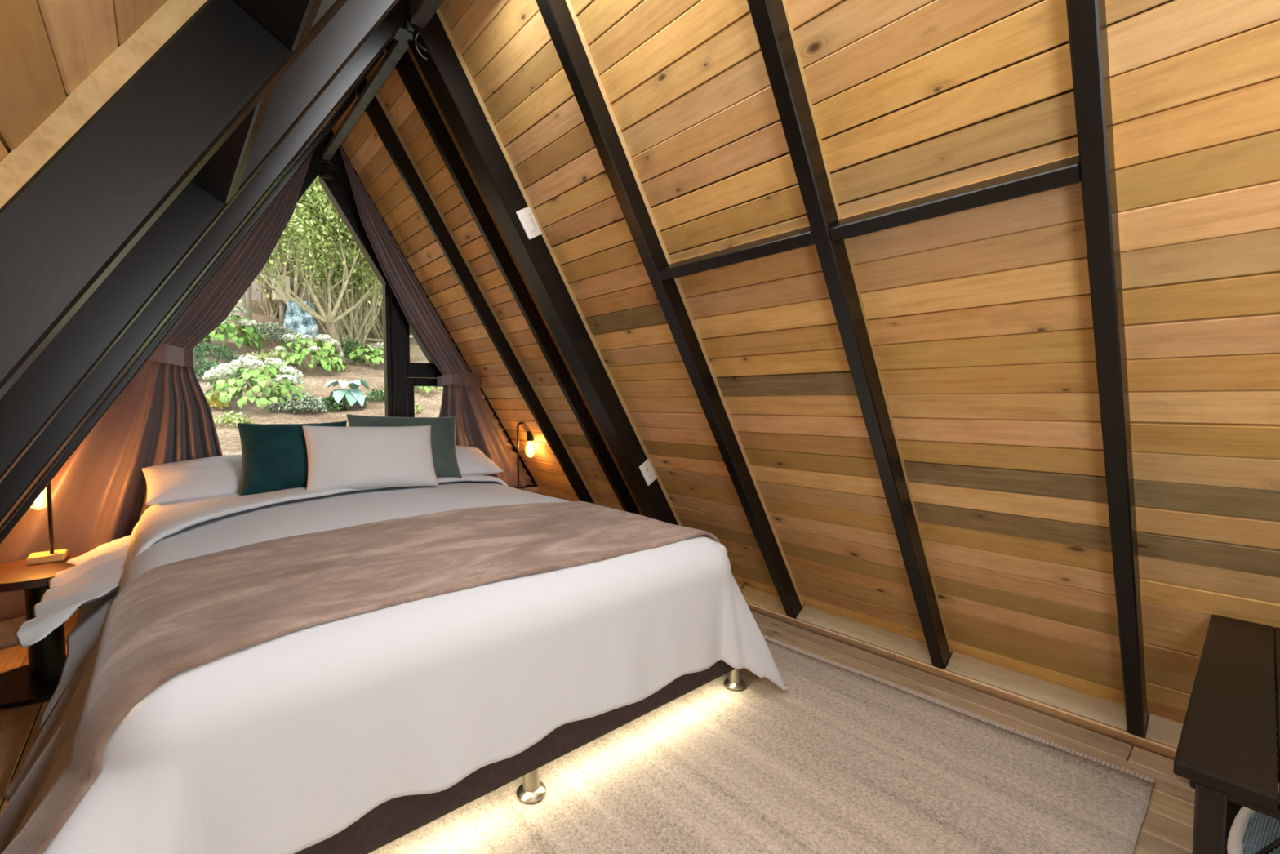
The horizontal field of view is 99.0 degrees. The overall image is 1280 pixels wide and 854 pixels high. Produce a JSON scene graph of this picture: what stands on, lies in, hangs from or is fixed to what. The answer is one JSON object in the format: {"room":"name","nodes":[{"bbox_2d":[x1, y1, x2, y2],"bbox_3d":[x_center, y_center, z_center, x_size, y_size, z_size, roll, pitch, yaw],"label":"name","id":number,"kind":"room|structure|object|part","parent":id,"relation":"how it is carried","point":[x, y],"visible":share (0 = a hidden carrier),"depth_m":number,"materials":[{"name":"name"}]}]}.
{"room":"attic bedroom","nodes":[
{"label":"attic bedroom","id":0,"kind":"room"},
{"bbox_2d":[0,0,167,161],"bbox_3d":[0.231,-0.251,-0.507,1.759,3.005,8.150,-2,3,-41],"label":"wall","id":1,"kind":"structure","parent":0,"point":[48,48],"depth_m":0.52,"materials":[{"name":"brown wood"}]},
{"bbox_2d":[0,151,313,622],"bbox_3d":[-2.267,-0.365,2.505,1.432,2.300,0.116,-2,3,-41],"label":"curtain","id":2,"kind":"object","parent":1,"relation":"hanging from","point":[163,415],"visible":0.56,"depth_m":2.51,"materials":[{"name":"brown fabric"}]},
{"bbox_2d":[0,0,347,399],"bbox_3d":[-0.630,-0.317,0.603,1.550,2.620,0.046,-2,3,-41],"label":"rafter","id":3,"kind":"object","parent":1,"relation":"attached to","point":[80,192],"visible":1,"depth_m":0.61,"materials":[{"name":"brown wood"}]},
{"bbox_2d":[0,89,355,544],"bbox_3d":[-1.882,-0.383,2.034,1.550,2.620,0.035,-2,3,-41],"label":"rafter","id":4,"kind":"object","parent":1,"relation":"attached to","point":[40,488],"visible":0.32,"depth_m":2.08,"materials":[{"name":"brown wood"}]},
{"bbox_2d":[0,50,383,532],"bbox_3d":[-1.607,-0.368,1.719,1.550,2.620,0.037,-2,3,-41],"label":"rafter","id":5,"kind":"object","parent":1,"relation":"attached to","point":[41,478],"visible":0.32,"depth_m":1.78,"materials":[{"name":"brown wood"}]},
{"bbox_2d":[0,0,399,483],"bbox_3d":[-1.008,-0.337,1.034,1.550,2.620,0.046,-2,3,-41],"label":"rafter","id":6,"kind":"object","parent":1,"relation":"attached to","point":[46,385],"visible":0.42,"depth_m":1.06,"materials":[{"name":"brown wood"}]},
{"bbox_2d":[0,0,409,526],"bbox_3d":[-1.423,-0.358,1.509,1.550,2.622,0.115,-2,3,-41],"label":"rafter","id":7,"kind":"object","parent":1,"relation":"attached to","point":[38,457],"visible":0.46,"depth_m":1.55,"materials":[{"name":"brown wood"}]},
{"bbox_2d":[191,84,275,203],"bbox_3d":[-0.711,-0.494,0.905,0.112,0.086,0.527,-2,3,-41],"label":"purlin","id":8,"kind":"object","parent":1,"relation":"attached to","point":[221,176],"visible":0.31,"depth_m":0.95,"materials":[{"name":"brown wood"}]},
{"bbox_2d":[235,0,322,50],"bbox_3d":[-0.283,-0.523,0.460,0.112,0.086,0.610,-2,3,-41],"label":"purlin","id":9,"kind":"object","parent":1,"relation":"attached to","point":[291,21],"visible":1,"depth_m":0.67,"materials":[{"name":"brown wood"}]},
{"bbox_2d":[0,486,542,647],"bbox_3d":[-1.812,0.735,3.181,3.463,0.520,0.120,-2,3,-41],"label":"wall","id":10,"kind":"structure","parent":0,"point":[8,628],"depth_m":2.35,"materials":[{"name":"brown wood"}]},
{"bbox_2d":[297,128,537,488],"bbox_3d":[-1.802,-0.411,3.117,3.329,2.866,0.090,-2,3,-41],"label":"window","id":11,"kind":"structure","parent":10,"relation":"in","point":[399,395],"depth_m":3.32,"materials":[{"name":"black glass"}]},
{"bbox_3d":[-2.427,-0.388,2.572,1.669,2.860,0.080,-2,3,-41],"label":"frame rail","id":12,"kind":"part","parent":11,"relation":"part of","materials":[{"name":"black metal"}]},
{"bbox_3d":[-1.454,0.076,3.454,0.046,0.772,0.065,-2,3,-41],"label":"casement frame","id":13,"kind":"part","parent":11,"relation":"part of","materials":[{"name":"black metal"}]},
{"bbox_3d":[-1.262,-0.291,3.605,0.464,0.052,0.065,-2,3,-41],"label":"casement frame","id":14,"kind":"part","parent":11,"relation":"part of","materials":[{"name":"black metal"}]},
{"bbox_2d":[251,247,308,301],"bbox_3d":[-5.933,-1.880,8.052,1.960,1.700,0.150,-2,3,-41],"label":"wall","id":15,"kind":"structure","parent":0,"point":[255,285],"depth_m":8.23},
{"bbox_3d":[-5.940,-1.780,8.057,0.610,1.500,0.060,-2,3,-41],"label":"panel","id":16,"kind":"part","parent":15,"relation":"part of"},
{"bbox_3d":[-5.473,-1.799,8.464,0.610,1.500,0.060,-2,3,-41],"label":"panel","id":17,"kind":"part","parent":15,"relation":"part of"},
{"bbox_2d":[0,610,1195,853],"bbox_3d":[0.899,1.084,0.138,3.370,0.100,8.150,-2,3,-41],"label":"floor","id":18,"kind":"structure","parent":0,"point":[1166,827],"depth_m":1.74,"materials":[{"name":"brown wood"}]},
{"bbox_2d":[0,552,85,708],"bbox_3d":[-2.211,0.732,2.034,0.400,0.429,0.400,-2,3,-41],"label":"bedside table","id":19,"kind":"object","parent":18,"relation":"on","point":[37,681],"visible":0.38,"depth_m":1.99,"materials":[{"name":"brown wood"}]},
{"bbox_2d":[26,481,67,564],"bbox_3d":[-2.299,0.301,2.112,0.108,0.424,0.147,-2,3,-41],"label":"table lamp","id":20,"kind":"object","parent":19,"relation":"on","point":[52,555],"visible":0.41,"depth_m":2.09,"materials":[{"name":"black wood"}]},
{"bbox_3d":[-2.300,0.291,2.110,0.101,0.404,0.012,1,3,24],"label":"rod","id":21,"kind":"part","parent":20,"relation":"part of","materials":[{"name":"black metal"}]},
{"bbox_2d":[118,542,745,853],"bbox_3d":[-0.874,0.666,2.144,1.742,0.552,1.940,-2,3,-41],"label":"bed","id":22,"kind":"object","parent":18,"relation":"on","point":[395,818],"visible":0.21,"depth_m":1.33,"materials":[{"name":"brown fabric"}]},
{"bbox_2d":[38,480,789,853],"bbox_3d":[-0.857,0.627,2.022,1.970,0.598,2.153,-2,3,-41],"label":"duvet","id":23,"kind":"object","parent":22,"relation":"on","point":[280,744],"visible":0.56,"depth_m":1.20,"materials":[{"name":"white fabric"}]},
{"bbox_2d":[14,474,508,647],"bbox_3d":[-1.273,0.402,2.408,1.847,0.252,1.060,-2,3,-41],"label":"sheet","id":24,"kind":"object","parent":23,"relation":"on","point":[97,574],"visible":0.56,"depth_m":1.94,"materials":[{"name":"white fabric"}]},
{"bbox_2d":[142,454,242,505],"bbox_3d":[-1.902,0.232,2.601,0.684,0.184,0.387,-2,4,-43],"label":"bed pillow","id":25,"kind":"object","parent":24,"relation":"on","point":[202,477],"visible":0.46,"depth_m":2.41,"materials":[{"name":"white fabric"}]},
{"bbox_2d":[236,420,346,495],"bbox_3d":[-1.600,0.138,2.548,0.440,0.323,0.194,-2,3,-35],"label":"throw pillow","id":26,"kind":"object","parent":24,"relation":"on","point":[275,455],"visible":0.56,"depth_m":2.45,"materials":[{"name":"teal fabric"}]},
{"bbox_2d":[302,425,438,490],"bbox_3d":[-1.279,0.145,2.629,0.579,0.315,0.191,-2,3,-37],"label":"lumbar pillow","id":27,"kind":"object","parent":24,"relation":"on","point":[356,458],"visible":0.99,"depth_m":2.56,"materials":[{"name":"white fabric"}]},
{"bbox_2d":[346,413,462,478],"bbox_3d":[-1.237,0.108,2.891,0.560,0.356,0.206,-2,3,-32],"label":"throw pillow","id":28,"kind":"object","parent":24,"relation":"on","point":[445,460],"visible":0.37,"depth_m":2.92,"materials":[{"name":"grey fabric"}]},
{"bbox_2d":[455,445,503,475],"bbox_3d":[-1.202,0.202,3.212,0.684,0.187,0.387,-2,3,-39],"label":"bed pillow","id":29,"kind":"object","parent":24,"relation":"on","point":[471,460],"visible":0.27,"depth_m":3.23,"materials":[{"name":"white fabric"}]},
{"bbox_2d":[0,501,720,853],"bbox_3d":[-0.556,0.602,1.571,1.959,0.520,1.016,-2,3,-41],"label":"throw blanket","id":30,"kind":"object","parent":23,"relation":"on","point":[172,620],"visible":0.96,"depth_m":1.30,"materials":[{"name":"brown fabric"}]},
{"bbox_3d":[-0.901,0.541,2.122,1.570,0.300,1.928,-2,3,-41],"label":"mattress","id":31,"kind":"part","parent":22,"relation":"part of","materials":[{"name":"white fabric"}]},
{"bbox_3d":[-0.285,0.912,1.434,0.078,0.099,0.078,-2,3,-41],"label":"leg","id":32,"kind":"part","parent":22,"relation":"part of","materials":[{"name":"silver metal"}]},
{"bbox_3d":[0.344,0.887,1.982,0.078,0.099,0.078,-2,3,-41],"label":"leg","id":33,"kind":"part","parent":22,"relation":"part of","materials":[{"name":"silver metal"}]},
{"bbox_2d":[368,634,1154,853],"bbox_3d":[-0.077,0.958,1.648,2.033,0.012,2.185,-2,3,-41],"label":"rug","id":34,"kind":"object","parent":18,"relation":"on","point":[844,759],"visible":0.59,"depth_m":1.47,"materials":[{"name":"carpet"}]},
{"bbox_2d":[1173,614,1279,853],"bbox_3d":[1.270,0.746,0.965,0.873,0.499,0.418,-2,3,-41],"label":"bench","id":35,"kind":"object","parent":18,"relation":"on","point":[1227,750],"visible":1,"depth_m":0.91,"materials":[{"name":"black paint"}]},
{"bbox_3d":[0.845,0.763,0.819,0.034,0.477,0.032,-2,3,-41],"label":"leg","id":36,"kind":"part","parent":35,"relation":"part of","materials":[{"name":"black wood"}]},
{"bbox_2d":[1224,777,1279,853],"bbox_3d":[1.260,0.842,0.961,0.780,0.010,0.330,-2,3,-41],"label":"basket","id":37,"kind":"object","parent":35,"relation":"attached to","point":[1233,809],"depth_m":1.17,"materials":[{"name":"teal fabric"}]},
{"bbox_2d":[1226,782,1279,853],"bbox_3d":[1.295,0.737,1.066,0.518,0.173,0.192,-2,3,-41],"label":"fly swatter","id":38,"kind":"object","parent":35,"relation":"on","point":[1251,831],"visible":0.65,"depth_m":1.05,"materials":[{"name":"white plastic"}]},
{"bbox_3d":[-0.818,0.662,3.555,0.400,0.429,0.400,-2,3,-41],"label":"bedside table","id":39,"kind":"object","parent":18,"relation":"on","visible":0},
{"bbox_2d":[516,422,533,488],"bbox_3d":[-0.750,0.207,3.541,0.159,0.480,0.100,-2,3,-41],"label":"table lamp","id":40,"kind":"object","parent":39,"relation":"on","point":[529,436],"visible":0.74,"depth_m":3.51,"materials":[{"name":"black metal"}]},
{"bbox_3d":[-0.749,0.198,3.541,0.102,0.461,0.012,-2,3,-41],"label":"rod","id":41,"kind":"part","parent":40,"relation":"part of","materials":[{"name":"black metal"}]},
{"bbox_2d":[526,431,533,440],"bbox_3d":[-0.715,0.059,3.564,0.045,0.064,0.045,-2,3,-41],"label":"socket","id":42,"kind":"object","parent":40,"relation":"attached to","point":[529,436],"depth_m":3.54,"materials":[{"name":"black metal"}]},
{"bbox_2d":[331,0,1279,748],"bbox_3d":[1.523,-0.336,0.619,1.751,2.910,8.150,-2,3,-41],"label":"wall","id":43,"kind":"structure","parent":0,"point":[980,322],"depth_m":1.48,"materials":[{"name":"brown wood"}]},
{"bbox_2d":[338,146,533,487],"bbox_3d":[-1.188,-0.563,3.438,1.212,1.990,0.129,-2,3,-41],"label":"curtain","id":44,"kind":"object","parent":43,"relation":"hanging from","point":[476,425],"visible":0.81,"depth_m":3.41,"materials":[{"name":"brown fabric"}]},
{"bbox_2d":[355,74,598,504],"bbox_3d":[-0.715,-0.431,3.052,1.538,2.589,0.035,-2,3,-41],"label":"rafter","id":45,"kind":"object","parent":43,"relation":"attached to","point":[379,115],"visible":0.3,"depth_m":2.87,"materials":[{"name":"brown wood"}]},
{"bbox_2d":[385,38,644,515],"bbox_3d":[-0.429,-0.416,2.724,1.538,2.589,0.037,-2,3,-41],"label":"rafter","id":46,"kind":"object","parent":43,"relation":"attached to","point":[407,67],"visible":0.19,"depth_m":2.53,"materials":[{"name":"brown wood"}]},
{"bbox_2d":[393,8,682,525],"bbox_3d":[-0.280,-0.397,2.512,1.594,2.606,0.124,-2,3,-41],"label":"rafter","id":47,"kind":"object","parent":43,"relation":"attached to","point":[446,72],"depth_m":2.30,"materials":[{"name":"brown wood"}]},
{"bbox_2d":[321,19,413,160],"bbox_3d":[-1.274,-1.462,2.488,0.040,0.032,1.400,-2,3,-41],"label":"rail","id":48,"kind":"object","parent":47,"relation":"attached to","point":[397,48],"visible":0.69,"depth_m":2.35,"materials":[{"name":"metal"}]},
{"bbox_2d":[311,158,339,179],"bbox_3d":[-1.732,-1.444,2.932,0.090,0.190,0.222,1,3,15],"label":"cable","id":49,"kind":"object","parent":48,"relation":"hanging from","point":[337,172],"visible":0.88,"depth_m":2.99,"materials":[{"name":"black rubber"}]},
{"bbox_3d":[-0.848,-1.439,2.001,0.040,0.032,0.106,-2,3,-41],"label":"rail","id":50,"kind":"part","parent":48,"relation":"part of","materials":[{"name":"metal"}]},
{"bbox_3d":[-0.876,-1.420,1.970,0.045,0.004,0.075,-2,3,-41],"label":"plate","id":51,"kind":"part","parent":47,"relation":"part of","materials":[{"name":"metal"}]},
{"bbox_3d":[-0.838,-1.419,2.007,0.150,0.010,0.080,-2,3,-41],"label":"ridge bracket","id":52,"kind":"part","parent":47,"relation":"part of","materials":[{"name":"grey metal"}]},
{"bbox_2d":[412,31,427,60],"bbox_3d":[-0.768,-1.391,1.995,0.118,0.094,0.056,-2,3,-41],"label":"cable","id":53,"kind":"object","parent":47,"relation":"hanging from","point":[414,36],"visible":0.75,"depth_m":1.97,"materials":[{"name":"black rubber"}]},
{"bbox_2d":[409,0,444,28],"bbox_3d":[1.386,-1.353,-0.551,0.051,0.088,6.620,-2,3,-41],"label":"ridge beam","id":54,"kind":"structure","parent":47,"relation":"attached to","point":[421,11],"depth_m":1.88,"materials":[{"name":"grey paint"}]},
{"bbox_2d":[515,206,542,239],"bbox_3d":[-0.455,-0.839,2.250,0.120,0.135,0.010,-2,3,-41],"label":"light switch","id":55,"kind":"object","parent":47,"relation":"attached to","point":[526,216],"visible":1,"depth_m":2.25,"materials":[{"name":"white plastic"}]},
{"bbox_2d":[639,458,657,485],"bbox_3d":[0.041,0.227,2.734,0.120,0.135,0.008,-2,3,-41],"label":"power socket","id":56,"kind":"object","parent":47,"relation":"attached to","point":[646,469],"visible":1,"depth_m":2.73,"materials":[{"name":"white plastic"}]},
{"bbox_2d":[535,0,804,618],"bbox_3d":[0.178,-0.384,2.030,1.538,2.589,0.051,-2,3,-41],"label":"rafter","id":57,"kind":"object","parent":43,"relation":"attached to","point":[560,19],"visible":1,"depth_m":1.91,"materials":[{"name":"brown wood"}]},
{"bbox_2d":[657,225,814,280],"bbox_3d":[0.289,-0.533,1.692,0.091,0.074,0.592,-2,3,-41],"label":"purlin","id":58,"kind":"object","parent":43,"relation":"attached to","point":[802,237],"visible":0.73,"depth_m":1.63,"materials":[{"name":"brown wood"}]},
{"bbox_2d":[746,0,951,669],"bbox_3d":[0.601,-0.362,1.547,1.538,2.589,0.046,-2,3,-41],"label":"rafter","id":59,"kind":"object","parent":43,"relation":"attached to","point":[775,32],"visible":1,"depth_m":1.50,"materials":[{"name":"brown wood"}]},
{"bbox_2d":[828,154,1080,241],"bbox_3d":[0.685,-0.509,1.242,0.091,0.074,0.511,-2,3,-41],"label":"purlin","id":60,"kind":"object","parent":43,"relation":"attached to","point":[1065,171],"visible":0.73,"depth_m":1.18,"materials":[{"name":"brown wood"}]},
{"bbox_2d":[746,602,1176,759],"bbox_3d":[2.039,0.964,1.094,0.096,0.089,8.098,-2,3,-41],"label":"trim","id":61,"kind":"structure","parent":43,"relation":"attached to","point":[1126,737],"depth_m":1.94,"materials":[{"name":"brown wood"}]},
{"bbox_2d":[737,583,1278,769],"bbox_3d":[2.038,0.931,1.080,0.079,0.055,8.080,-2,3,-41],"label":"baseboard","id":62,"kind":"structure","parent":43,"relation":"attached to","point":[1165,731],"depth_m":1.95,"materials":[{"name":"brown wood"}]},
{"bbox_2d":[1066,0,1147,737],"bbox_3d":[0.967,-0.343,1.128,1.538,2.589,0.040,-2,3,-41],"label":"rafter","id":63,"kind":"object","parent":43,"relation":"attached to","point":[1086,19],"visible":1,"depth_m":1.12,"materials":[{"name":"brown wood"}]},
{"label":"outside","id":64,"kind":"structure","parent":0,"visible":0},
{"bbox_2d":[195,247,443,455],"bbox_3d":[-5.300,-3.610,7.429,18.000,7.456,11.000,-2,3,-41],"label":"ground","id":65,"kind":"structure","parent":64,"point":[229,440],"depth_m":5.24,"materials":[{"name":"soil"}]},
{"bbox_2d":[193,355,236,379],"bbox_3d":[-3.754,-0.501,4.739,0.433,0.222,0.413,-2,3,-41],"label":"shrub","id":66,"kind":"object","parent":65,"relation":"on","point":[198,372],"visible":0.39,"depth_m":4.67,"materials":[{"name":"green plant"}]},
{"bbox_2d":[192,342,239,361],"bbox_3d":[-4.159,-0.722,5.305,0.465,0.200,0.452,-2,3,-41],"label":"shrub","id":67,"kind":"object","parent":65,"relation":"on","point":[221,350],"visible":0.87,"depth_m":5.25,"materials":[{"name":"green plant"}]},
{"bbox_2d":[205,392,230,408],"bbox_3d":[-3.135,-0.197,4.053,0.209,0.136,0.183,1,3,21],"label":"shrub","id":68,"kind":"object","parent":65,"relation":"on","point":[215,401],"visible":0.6,"depth_m":4.02,"materials":[{"name":"yellow plant"}]},
{"bbox_2d":[196,304,264,350],"bbox_3d":[-4.463,-1.086,5.827,0.752,0.548,0.798,-2,3,-41],"label":"hydrangea","id":69,"kind":"object","parent":65,"relation":"on","point":[225,331],"visible":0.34,"depth_m":5.78,"materials":[{"name":"green plant"}]},
{"bbox_3d":[-4.450,-0.999,5.833,0.490,0.344,0.502,-2,3,-41],"label":"stem","id":70,"kind":"part","parent":69,"relation":"part of","materials":[{"name":"green plant"}]},
{"bbox_2d":[213,410,253,426],"bbox_3d":[-2.837,-0.054,3.786,0.274,0.120,0.268,-2,3,-41],"label":"shrub","id":71,"kind":"object","parent":65,"relation":"on","point":[235,419],"visible":0.88,"depth_m":3.76,"materials":[{"name":"green plant"}]},
{"bbox_2d":[234,293,247,344],"bbox_3d":[-4.569,-1.268,6.248,0.123,0.821,0.120,-2,3,-41],"label":"fence post","id":72,"kind":"object","parent":65,"relation":"on","point":[242,304],"visible":0.1,"depth_m":6.21,"materials":[{"name":"beige wood"}]},
{"bbox_2d":[244,284,252,321],"bbox_3d":[-4.822,-1.711,6.671,0.132,1.401,0.130,-2,3,-41],"label":"fence post","id":73,"kind":"object","parent":65,"relation":"on","point":[248,292],"visible":0.07,"depth_m":6.66,"materials":[{"name":"beige wood"}]},
{"bbox_2d":[202,355,306,409],"bbox_3d":[-2.979,-0.340,4.243,0.700,0.427,0.729,-2,3,-41],"label":"hydrangea","id":74,"kind":"object","parent":65,"relation":"on","point":[255,379],"visible":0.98,"depth_m":4.12,"materials":[{"name":"green plant"}]},
{"bbox_3d":[-2.965,-0.269,4.253,0.436,0.255,0.446,-2,3,-41],"label":"stem","id":75,"kind":"part","parent":74,"relation":"part of","materials":[{"name":"green plant"}]},
{"bbox_2d":[246,349,297,362],"bbox_3d":[-3.793,-0.715,5.633,0.504,0.163,0.496,-2,3,-41],"label":"shrub","id":76,"kind":"object","parent":65,"relation":"on","point":[264,353],"visible":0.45,"depth_m":5.53,"materials":[{"name":"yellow plant"}]},
{"bbox_2d":[246,321,300,344],"bbox_3d":[-4.489,-1.133,6.593,0.704,0.286,0.689,-1,3,-26],"label":"shrub","id":77,"kind":"object","parent":65,"relation":"on","point":[267,328],"visible":0.45,"depth_m":6.52,"materials":[{"name":"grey plant"}]},
{"bbox_2d":[251,236,307,318],"bbox_3d":[-5.143,-2.410,7.754,0.899,1.768,0.705,-2,3,-41],"label":"leafy shrub","id":78,"kind":"object","parent":65,"relation":"on","point":[273,307],"visible":0.05,"depth_m":7.71,"materials":[{"name":"green plant"}]},
{"bbox_2d":[271,275,290,322],"bbox_3d":[-5.001,-1.757,7.629,0.200,0.674,0.180,-2,3,-41],"label":"box","id":79,"kind":"object","parent":65,"relation":"on","point":[274,297],"visible":0.51,"depth_m":7.59,"materials":[{"name":"beige wood"}]},
{"bbox_2d":[258,231,314,304],"bbox_3d":[-5.056,-2.433,7.471,2.248,2.455,2.476,0,3,9],"label":"shrub","id":80,"kind":"object","parent":65,"relation":"on","point":[266,280],"visible":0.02,"depth_m":7.32,"materials":[{"name":"green plant"}]},
{"bbox_2d":[266,391,327,413],"bbox_3d":[-2.682,-0.196,4.289,0.417,0.182,0.311,-2,3,-41],"label":"shrub","id":81,"kind":"object","parent":65,"relation":"on","point":[312,403],"visible":0.93,"depth_m":4.23,"materials":[{"name":"grey plant"}]},
{"bbox_2d":[282,299,318,337],"bbox_3d":[-4.551,-1.442,7.296,0.426,0.507,0.351,-2,3,-41],"label":"rock","id":82,"kind":"object","parent":65,"relation":"on","point":[300,321],"visible":0.77,"depth_m":7.31,"materials":[{"name":"blue stone"}]},
{"bbox_2d":[266,333,350,372],"bbox_3d":[-3.396,-0.749,5.622,0.740,0.436,0.707,-2,3,-41],"label":"hydrangea","id":83,"kind":"object","parent":65,"relation":"on","point":[314,346],"visible":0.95,"depth_m":5.50,"materials":[{"name":"green plant"}]},
{"bbox_3d":[-3.395,-0.687,5.640,0.450,0.270,0.460,-2,3,-41],"label":"stem","id":84,"kind":"part","parent":83,"relation":"part of","materials":[{"name":"green plant"}]},
{"bbox_2d":[238,175,382,369],"bbox_3d":[-3.460,-1.878,5.786,2.340,2.720,2.669,1,3,24],"label":"tree","id":85,"kind":"object","parent":65,"relation":"on","point":[322,215],"visible":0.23,"depth_m":5.63,"materials":[{"name":"green plant"}]},
{"bbox_2d":[263,184,382,306],"bbox_3d":[-3.598,-2.973,7.786,3.230,3.732,4.172,1,3,21],"label":"shrub","id":86,"kind":"object","parent":65,"relation":"on","point":[318,184],"visible":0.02,"depth_m":7.04,"materials":[{"name":"green plant"}]},
{"bbox_2d":[291,238,355,328],"bbox_3d":[-4.520,-2.803,8.164,1.213,2.676,0.904,-2,3,-37],"label":"leafy shrub","id":87,"kind":"object","parent":65,"relation":"on","point":[296,238],"visible":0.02,"depth_m":8.08,"materials":[{"name":"green plant"}]},
{"bbox_2d":[318,395,351,411],"bbox_3d":[-2.561,-0.192,4.549,0.293,0.145,0.282,-2,3,-41],"label":"shrub","id":88,"kind":"object","parent":65,"relation":"on","point":[333,402],"visible":0.76,"depth_m":4.51,"materials":[{"name":"green plant"}]},
{"bbox_2d":[295,222,382,352],"bbox_3d":[-3.694,-1.954,6.970,1.188,2.065,0.742,-2,3,-33],"label":"tree","id":89,"kind":"object","parent":65,"relation":"on","point":[356,329],"visible":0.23,"depth_m":6.90,"materials":[{"name":"green plant"}]},
{"bbox_2d":[328,357,352,364],"bbox_3d":[-3.437,-0.749,6.265,0.259,0.122,0.200,-1,3,-27],"label":"garden stone","id":90,"kind":"object","parent":65,"relation":"on","point":[348,362],"visible":0.27,"depth_m":6.26,"materials":[{"name":"grey stone"}]},
{"bbox_2d":[324,379,368,408],"bbox_3d":[-2.478,-0.271,4.635,0.330,0.269,0.342,1,3,14],"label":"hosta","id":91,"kind":"object","parent":65,"relation":"on","point":[355,396],"visible":0.92,"depth_m":4.58,"materials":[{"name":"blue plant"}]},
{"bbox_3d":[-2.476,-0.198,4.632,0.083,0.123,0.083,1,3,26],"label":"stem","id":92,"kind":"part","parent":91,"relation":"part of","materials":[{"name":"green plant"}]},
{"bbox_2d":[337,335,363,357],"bbox_3d":[-3.535,-0.950,6.627,0.412,0.296,0.419,-2,3,-41],"label":"shrub","id":93,"kind":"object","parent":65,"relation":"on","point":[343,344],"visible":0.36,"depth_m":6.58,"materials":[{"name":"green plant"}]},
{"bbox_2d":[331,280,383,339],"bbox_3d":[-3.704,-2.392,8.002,1.687,2.372,0.997,-2,3,-41],"label":"leafy shrub","id":94,"kind":"object","parent":65,"relation":"on","point":[377,328],"visible":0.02,"depth_m":7.93,"materials":[{"name":"green plant"}]},
{"bbox_2d":[343,342,383,366],"bbox_3d":[-3.130,-0.831,6.371,0.659,0.344,0.674,-2,3,-41],"label":"hydrangea","id":95,"kind":"object","parent":65,"relation":"on","point":[363,352],"visible":0.67,"depth_m":6.23,"materials":[{"name":"green plant"}]},
{"bbox_3d":[-3.131,-0.787,6.397,0.408,0.196,0.418,-2,3,-41],"label":"stem","id":96,"kind":"part","parent":95,"relation":"part of","materials":[{"name":"green plant"}]},
{"bbox_2d":[364,388,384,402],"bbox_3d":[-2.377,-0.283,4.983,0.256,0.147,0.257,0,3,-2],"label":"shrub","id":97,"kind":"object","parent":65,"relation":"on","point":[375,394],"visible":0.72,"depth_m":4.93,"materials":[{"name":"green plant"}]},
{"bbox_2d":[366,342,382,351],"bbox_3d":[-3.433,-1.025,7.239,0.376,0.174,0.279,-2,3,-41],"label":"garden stone","id":98,"kind":"object","parent":65,"relation":"on","point":[374,344],"visible":0.12,"depth_m":7.13,"materials":[{"name":"grey stone"}]},
{"bbox_2d":[364,334,413,342],"bbox_3d":[-3.674,-1.278,7.693,1.065,0.170,0.142,-2,3,-41],"label":"fallen branch","id":99,"kind":"object","parent":65,"relation":"on","point":[411,335],"visible":0.26,"depth_m":7.63,"materials":[{"name":"brown wood"}]},
{"bbox_2d":[414,402,425,413],"bbox_3d":[-1.999,-0.178,4.820,0.188,0.124,0.194,1,3,17],"label":"shrub","id":100,"kind":"object","parent":65,"relation":"on","point":[417,407],"visible":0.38,"depth_m":4.82,"materials":[{"name":"green plant"}]},
{"bbox_2d":[413,386,440,393],"bbox_3d":[-2.189,-0.409,5.462,0.377,0.186,0.386,-2,3,-41],"label":"hydrangea","id":101,"kind":"object","parent":65,"relation":"on","point":[427,388],"visible":0.17,"depth_m":5.41,"materials":[{"name":"green plant"}]},
{"bbox_3d":[-2.179,-0.378,5.454,0.222,0.121,0.226,-2,3,-41],"label":"stem","id":102,"kind":"part","parent":101,"relation":"part of","materials":[{"name":"green plant"}]}
]}

